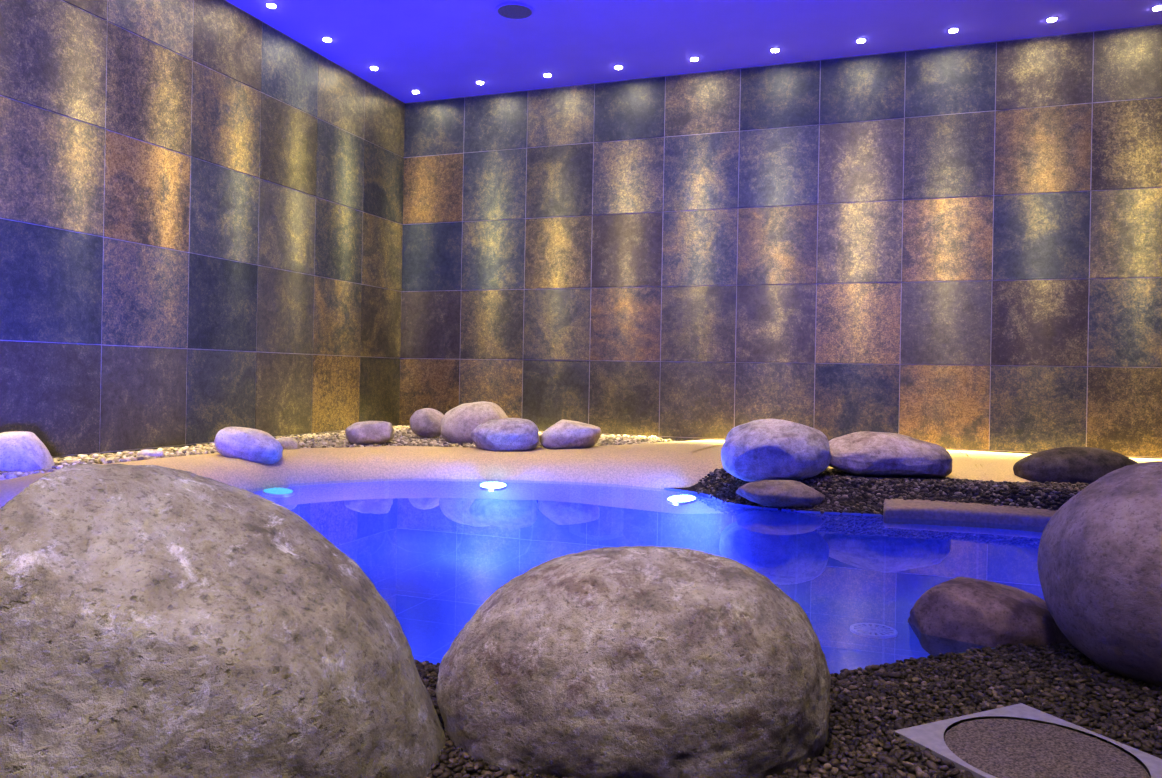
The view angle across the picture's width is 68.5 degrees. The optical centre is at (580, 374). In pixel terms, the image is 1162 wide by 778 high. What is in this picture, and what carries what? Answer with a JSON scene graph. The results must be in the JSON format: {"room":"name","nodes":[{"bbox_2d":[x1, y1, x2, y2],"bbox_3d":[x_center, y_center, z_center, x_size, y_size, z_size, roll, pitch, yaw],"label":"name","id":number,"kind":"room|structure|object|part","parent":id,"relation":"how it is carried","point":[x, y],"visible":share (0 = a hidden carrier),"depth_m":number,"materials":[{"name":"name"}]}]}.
{"room":"spa","nodes":[
{"label":"spa","id":0,"kind":"room"},
{"bbox_2d":[0,0,404,457],"bbox_3d":[-3.065,-0.640,3.791,0.124,3.650,8.250,1,0,20],"label":"wall","id":1,"kind":"structure","parent":0,"point":[201,208],"depth_m":5.29,"materials":[{"name":"tile"}]},
{"bbox_2d":[226,0,1161,102],"bbox_3d":[0.326,-2.465,2.582,7.260,0.120,8.490,1,0,20],"label":"ceiling","id":2,"kind":"structure","parent":0,"point":[438,49],"depth_m":5.95,"materials":[{"name":"paint"}]},
{"bbox_2d":[266,3,276,7],"bbox_3d":[-2.049,-2.442,5.642,0.070,0.010,0.070,1,0,20],"label":"recessed light","id":3,"kind":"object","parent":2,"relation":"in","point":[270,5],"visible":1,"depth_m":5.63,"materials":[{"name":"metal"}]},
{"bbox_3d":[-2.049,-2.441,5.642,0.055,0.008,0.055,1,0,20],"label":"bulb","id":4,"kind":"part","parent":3,"relation":"part of","materials":[{"name":"white glass"}]},
{"bbox_2d":[322,37,331,41],"bbox_3d":[-1.846,-2.439,6.207,0.070,0.010,0.070,1,0,20],"label":"recessed light","id":5,"kind":"object","parent":2,"relation":"in","point":[326,39],"visible":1,"depth_m":6.19,"materials":[{"name":"metal"}]},
{"bbox_2d":[495,2,533,19],"bbox_3d":[-0.439,-2.412,5.658,0.256,0.012,0.256,1,0,20],"label":"ceiling speaker","id":6,"kind":"object","parent":2,"relation":"attached to","point":[508,10],"visible":1,"depth_m":5.65,"materials":[{"name":"paint"}]},
{"bbox_2d":[498,5,531,18],"bbox_3d":[-0.439,-2.414,5.658,0.226,0.009,0.226,1,0,20],"label":"grille","id":7,"kind":"object","parent":6,"relation":"attached to","point":[504,11],"depth_m":5.66,"materials":[{"name":"black metal"}]},
{"bbox_2d":[614,65,622,68],"bbox_3d":[0.294,-2.400,6.659,0.070,0.010,0.070,1,0,20],"label":"recessed light","id":8,"kind":"object","parent":2,"relation":"in","point":[616,66],"visible":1,"depth_m":6.64,"materials":[{"name":"metal"}]},
{"bbox_2d":[690,57,698,60],"bbox_3d":[0.858,-2.390,6.456,0.070,0.010,0.070,1,0,20],"label":"recessed light","id":9,"kind":"object","parent":2,"relation":"in","point":[691,58],"visible":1,"depth_m":6.44,"materials":[{"name":"metal"}]},
{"bbox_2d":[770,48,779,51],"bbox_3d":[1.423,-2.380,6.252,0.070,0.010,0.070,1,0,20],"label":"recessed light","id":10,"kind":"object","parent":2,"relation":"in","point":[772,49],"visible":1,"depth_m":6.24,"materials":[{"name":"metal"}]},
{"bbox_2d":[856,38,865,42],"bbox_3d":[1.987,-2.370,6.049,0.070,0.010,0.070,1,0,20],"label":"recessed light","id":11,"kind":"object","parent":2,"relation":"in","point":[861,40],"visible":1,"depth_m":6.03,"materials":[{"name":"metal"}]},
{"bbox_2d":[948,28,958,32],"bbox_3d":[2.551,-2.360,5.846,0.070,0.010,0.070,1,0,20],"label":"recessed light","id":12,"kind":"object","parent":2,"relation":"in","point":[952,30],"visible":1,"depth_m":5.83,"materials":[{"name":"metal"}]},
{"bbox_2d":[1046,17,1057,21],"bbox_3d":[3.116,-2.349,5.643,0.070,0.010,0.070,1,0,20],"label":"recessed light","id":13,"kind":"object","parent":2,"relation":"in","point":[1051,19],"visible":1,"depth_m":5.63,"materials":[{"name":"metal"}]},
{"bbox_3d":[3.116,-2.348,5.643,0.055,0.008,0.055,1,0,20],"label":"bulb","id":14,"kind":"part","parent":13,"relation":"part of","materials":[{"name":"white glass"}]},
{"bbox_2d":[1152,5,1161,10],"bbox_3d":[3.680,-2.339,5.439,0.070,0.010,0.070,1,0,20],"label":"recessed light","id":15,"kind":"object","parent":2,"relation":"in","point":[1159,7],"visible":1,"depth_m":5.43,"materials":[{"name":"metal"}]},
{"bbox_2d":[399,24,1161,458],"bbox_3d":[1.709,-0.554,6.518,7.020,3.650,0.124,1,0,20],"label":"wall","id":16,"kind":"structure","parent":0,"point":[958,247],"depth_m":6.44,"materials":[{"name":"tile"}]},
{"bbox_2d":[419,441,1161,777],"bbox_3d":[0.271,0.578,2.582,7.020,0.126,8.250,1,0,20],"label":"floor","id":17,"kind":"structure","parent":0,"point":[692,488],"depth_m":1.80,"materials":[{"name":"grey gravel"}]},
{"bbox_2d":[0,463,445,777],"bbox_3d":[-0.662,0.569,1.381,0.916,0.844,0.758,1,0,4],"label":"boulder","id":18,"kind":"object","parent":17,"relation":"on","point":[156,621],"visible":0.98,"depth_m":1.16,"materials":[{"name":"stone"}]},
{"bbox_2d":[0,425,670,480],"bbox_3d":[-1.010,0.496,5.045,2.940,0.088,4.476,1,0,20],"label":"gravel","id":19,"kind":"object","parent":17,"relation":"on","point":[403,435],"visible":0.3,"depth_m":5.60,"materials":[{"name":"beige gravel"}]},
{"bbox_2d":[0,431,54,472],"bbox_3d":[-2.677,0.415,4.013,0.340,0.294,0.318,1,0,5],"label":"stone","id":20,"kind":"object","parent":19,"relation":"on","point":[21,451],"visible":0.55,"depth_m":3.93,"materials":[{"name":"grey stone"}]},
{"bbox_2d":[137,449,164,457],"bbox_3d":[-2.367,0.438,4.697,0.140,0.056,0.100,1,0,0],"label":"stone","id":21,"kind":"object","parent":19,"relation":"on","point":[146,452],"visible":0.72,"depth_m":4.66,"materials":[{"name":"white stone"}]},
{"bbox_2d":[345,421,393,444],"bbox_3d":[-1.414,0.391,5.715,0.320,0.172,0.234,1,0,-14],"label":"stone","id":22,"kind":"object","parent":19,"relation":"on","point":[364,432],"visible":0.94,"depth_m":5.62,"materials":[{"name":"grey stone"}]},
{"bbox_2d":[410,408,443,437],"bbox_3d":[-1.128,0.354,6.303,0.268,0.221,0.220,1,0,4],"label":"stone","id":23,"kind":"object","parent":19,"relation":"on","point":[425,422],"visible":0.82,"depth_m":6.22,"materials":[{"name":"grey stone"}]},
{"bbox_2d":[440,401,507,443],"bbox_3d":[-0.745,0.348,6.032,0.489,0.325,0.404,1,0,-11],"label":"stone","id":24,"kind":"object","parent":19,"relation":"on","point":[457,424],"visible":0.72,"depth_m":5.87,"materials":[{"name":"grey stone"}]},
{"bbox_2d":[0,440,1161,507],"bbox_3d":[0.878,0.575,4.894,7.526,0.223,3.339,1,0,-17],"label":"pool deck","id":25,"kind":"object","parent":17,"relation":"on","point":[678,464],"visible":0.41,"depth_m":5.09,"materials":[{"name":"beige stone"}]},
{"bbox_2d":[214,427,282,463],"bbox_3d":[-1.871,0.403,4.816,0.362,0.222,0.257,1,0,-4],"label":"stone","id":26,"kind":"object","parent":25,"relation":"on","point":[249,444],"visible":0.91,"depth_m":4.71,"materials":[{"name":"grey stone"}]},
{"bbox_2d":[276,437,299,449],"bbox_3d":[-1.835,0.432,5.228,0.220,0.100,0.160,1,0,0],"label":"stone","id":27,"kind":"object","parent":25,"relation":"on","point":[287,443],"visible":0.45,"depth_m":5.18,"materials":[{"name":"grey stone"}]},
{"bbox_2d":[471,418,539,450],"bbox_3d":[-0.489,0.396,5.491,0.434,0.240,0.330,1,0,26],"label":"stone","id":28,"kind":"object","parent":25,"relation":"on","point":[505,434],"visible":0.91,"depth_m":5.38,"materials":[{"name":"grey stone"}]},
{"bbox_2d":[539,419,600,448],"bbox_3d":[-0.074,0.401,5.604,0.412,0.210,0.320,1,0,0],"label":"stone","id":29,"kind":"object","parent":25,"relation":"on","point":[564,434],"visible":0.85,"depth_m":5.48,"materials":[{"name":"grey stone"}]},
{"bbox_2d":[1013,447,1136,483],"bbox_3d":[2.610,0.505,4.478,0.629,0.260,0.400,1,0,1],"label":"stone","id":30,"kind":"object","parent":25,"relation":"on","point":[1072,465],"visible":0.59,"depth_m":4.33,"materials":[{"name":"grey stone"}]},
{"bbox_2d":[436,546,830,777],"bbox_3d":[0.090,0.553,1.516,0.682,0.498,0.479,2,0,0],"label":"boulder","id":31,"kind":"object","parent":17,"relation":"on","point":[623,661],"visible":0.95,"depth_m":1.33,"materials":[{"name":"stone"}]},
{"bbox_2d":[252,488,1044,674],"bbox_3d":[0.081,0.849,3.393,4.284,0.426,3.170,1,0,20],"label":"pool","id":32,"kind":"object","parent":17,"relation":"in","point":[435,556],"visible":0.3,"depth_m":4.25,"materials":[{"name":"liquid"}]},
{"bbox_2d":[262,490,293,497],"bbox_3d":[-1.642,0.636,4.626,0.162,0.037,0.162,1,0,-44],"label":"lamp","id":33,"kind":"object","parent":32,"relation":"attached to","point":[285,493],"visible":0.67,"depth_m":4.58,"materials":[{"name":"metal"}]},
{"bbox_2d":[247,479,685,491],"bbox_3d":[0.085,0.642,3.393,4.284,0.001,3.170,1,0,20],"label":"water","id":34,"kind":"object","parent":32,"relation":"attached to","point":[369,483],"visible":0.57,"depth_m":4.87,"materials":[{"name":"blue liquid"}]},
{"bbox_2d":[479,488,505,490],"bbox_3d":[-0.518,0.657,5.029,0.162,0.037,0.162,1,0,1],"label":"lamp","id":35,"kind":"object","parent":32,"relation":"attached to","point":[484,489],"visible":0.39,"depth_m":4.96,"materials":[{"name":"metal"}]},
{"bbox_2d":[667,495,696,504],"bbox_3d":[0.544,0.676,4.615,0.162,0.037,0.162,1,0,39],"label":"lamp","id":36,"kind":"object","parent":32,"relation":"attached to","point":[677,499],"visible":1,"depth_m":4.59,"materials":[{"name":"metal"}]},
{"bbox_2d":[850,623,897,638],"bbox_3d":[1.230,1.075,3.589,0.190,0.010,0.190,1,0,20],"label":"grille","id":37,"kind":"object","parent":32,"relation":"on","point":[870,630],"visible":1,"depth_m":3.58,"materials":[{"name":"plastic"}]},
{"bbox_2d":[883,498,1056,532],"bbox_3d":[1.903,0.650,3.990,0.920,0.108,0.356,1,0,20],"label":"step","id":38,"kind":"structure","parent":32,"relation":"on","point":[895,511],"depth_m":3.93,"materials":[{"name":"beige stone"}]},
{"bbox_2d":[414,643,1161,777],"bbox_3d":[0.848,0.615,1.652,2.722,0.090,2.116,1,0,20],"label":"gravel","id":39,"kind":"object","parent":17,"relation":"on","point":[1116,687],"visible":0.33,"depth_m":1.64,"materials":[{"name":"grey gravel"}]},
{"bbox_2d":[908,577,1070,656],"bbox_3d":[1.060,0.661,2.210,0.418,0.265,0.317,1,0,4],"label":"boulder","id":40,"kind":"object","parent":39,"relation":"on","point":[958,614],"visible":0.64,"depth_m":2.10,"materials":[{"name":"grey stone"}]},
{"bbox_2d":[695,468,1088,514],"bbox_3d":[2.243,0.609,4.175,3.428,0.158,1.428,1,0,20],"label":"gravel","id":41,"kind":"object","parent":17,"relation":"on","point":[833,475],"visible":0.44,"depth_m":4.18,"materials":[{"name":"grey gravel"}]},
{"bbox_2d":[721,418,830,481],"bbox_3d":[1.010,0.395,4.447,0.553,0.333,0.443,1,0,-8],"label":"boulder","id":42,"kind":"object","parent":41,"relation":"on","point":[761,449],"visible":0.98,"depth_m":4.30,"materials":[{"name":"grey stone"}]},
{"bbox_2d":[736,480,824,507],"bbox_3d":[0.999,0.594,4.250,0.440,0.146,0.280,1,0,-2],"label":"stone","id":43,"kind":"object","parent":41,"relation":"on","point":[775,493],"visible":0.94,"depth_m":4.15,"materials":[{"name":"grey stone"}]},
{"bbox_2d":[829,431,951,478],"bbox_3d":[1.613,0.435,4.513,0.661,0.266,0.443,1,0,-9],"label":"boulder","id":44,"kind":"object","parent":41,"relation":"on","point":[863,453],"visible":0.84,"depth_m":4.36,"materials":[{"name":"stone"}]},
{"bbox_2d":[894,703,1161,777],"bbox_3d":[0.762,0.647,1.411,0.326,0.047,0.326,1,0,-25],"label":"drain cover","id":45,"kind":"object","parent":17,"relation":"on","point":[991,747],"visible":1,"depth_m":1.43,"materials":[{"name":"grey metal"}]},
{"bbox_3d":[0.763,0.628,1.411,0.298,0.008,0.298,1,0,20],"label":"lid","id":46,"kind":"part","parent":45,"relation":"part of","materials":[{"name":"grey stone"}]},
{"bbox_2d":[1037,461,1161,686],"bbox_3d":[1.321,0.449,1.848,0.570,0.520,0.540,1,0,-3],"label":"boulder","id":47,"kind":"object","parent":17,"relation":"on","point":[1099,560],"visible":0.95,"depth_m":1.76,"materials":[{"name":"grey stone"}]}
]}

